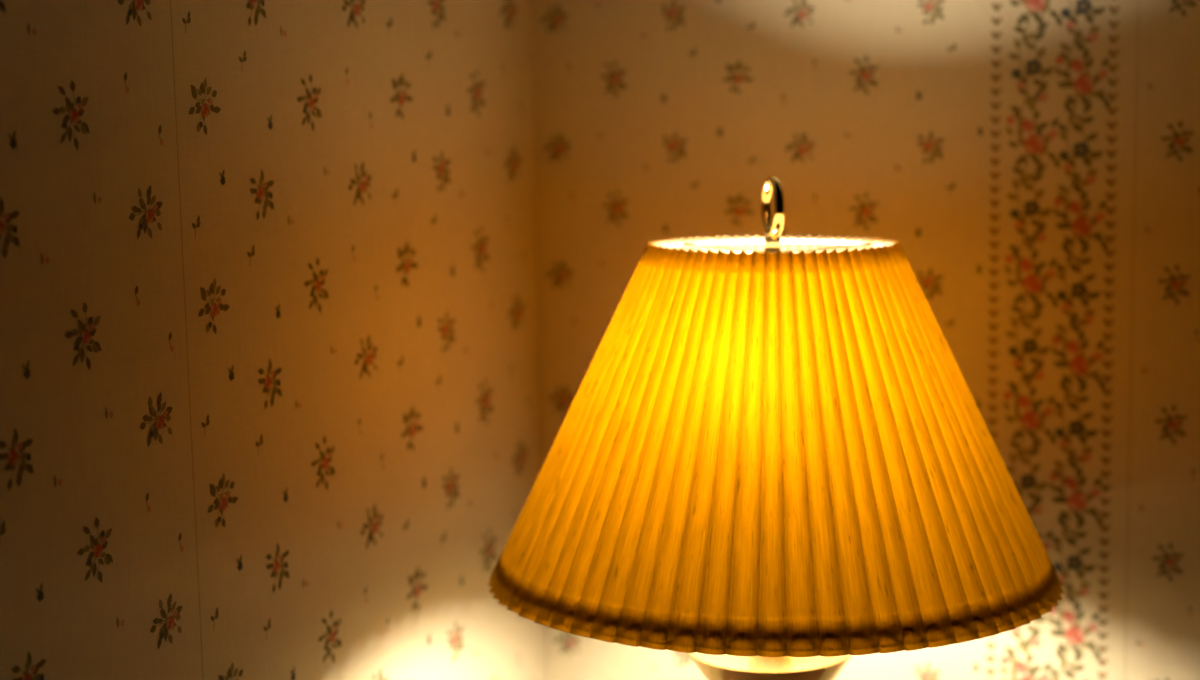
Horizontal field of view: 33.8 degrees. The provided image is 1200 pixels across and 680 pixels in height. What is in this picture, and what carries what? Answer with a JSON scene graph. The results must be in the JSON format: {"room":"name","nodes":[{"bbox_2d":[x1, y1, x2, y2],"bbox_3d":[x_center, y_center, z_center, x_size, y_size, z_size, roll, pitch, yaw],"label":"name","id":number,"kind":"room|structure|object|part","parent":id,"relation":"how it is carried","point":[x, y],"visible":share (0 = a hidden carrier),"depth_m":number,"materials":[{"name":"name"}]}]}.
{"room":"bedroom","nodes":[
{"label":"bedroom","id":0,"kind":"room"},
{"bbox_2d":[0,0,545,679],"bbox_3d":[-0.363,-0.027,1.280,0.121,2.608,1.300,2,9,22],"label":"wall","id":1,"kind":"structure","parent":0,"point":[269,369],"depth_m":1.42,"materials":[{"name":"beige paper"}]},
{"bbox_2d":[530,0,1199,679],"bbox_3d":[0.507,-0.109,1.682,1.420,2.584,0.121,2,9,22],"label":"wall","id":2,"kind":"structure","parent":0,"point":[1033,165],"depth_m":1.70,"materials":[{"name":"beige paper"}]},
{"bbox_3d":[0.260,1.266,1.188,2.018,0.050,2.099,-1,8,0],"label":"floor","id":3,"kind":"structure","parent":0,"visible":0},
{"bbox_3d":[0.138,0.858,1.548,0.480,0.660,0.421,2,9,22],"label":"nightstand","id":4,"kind":"object","parent":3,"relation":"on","visible":0},
{"bbox_2d":[488,176,1063,679],"bbox_3d":[0.133,0.200,1.519,0.435,0.651,0.435,-5,9,-26],"label":"table lamp","id":5,"kind":"object","parent":4,"relation":"on","point":[773,458],"visible":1,"depth_m":1.38,"materials":[{"name":"yellow fabric"}]},
{"bbox_3d":[0.131,0.240,1.524,0.128,0.007,0.128,-1,8,0],"label":"cup dish","id":6,"kind":"part","parent":5,"relation":"part of","materials":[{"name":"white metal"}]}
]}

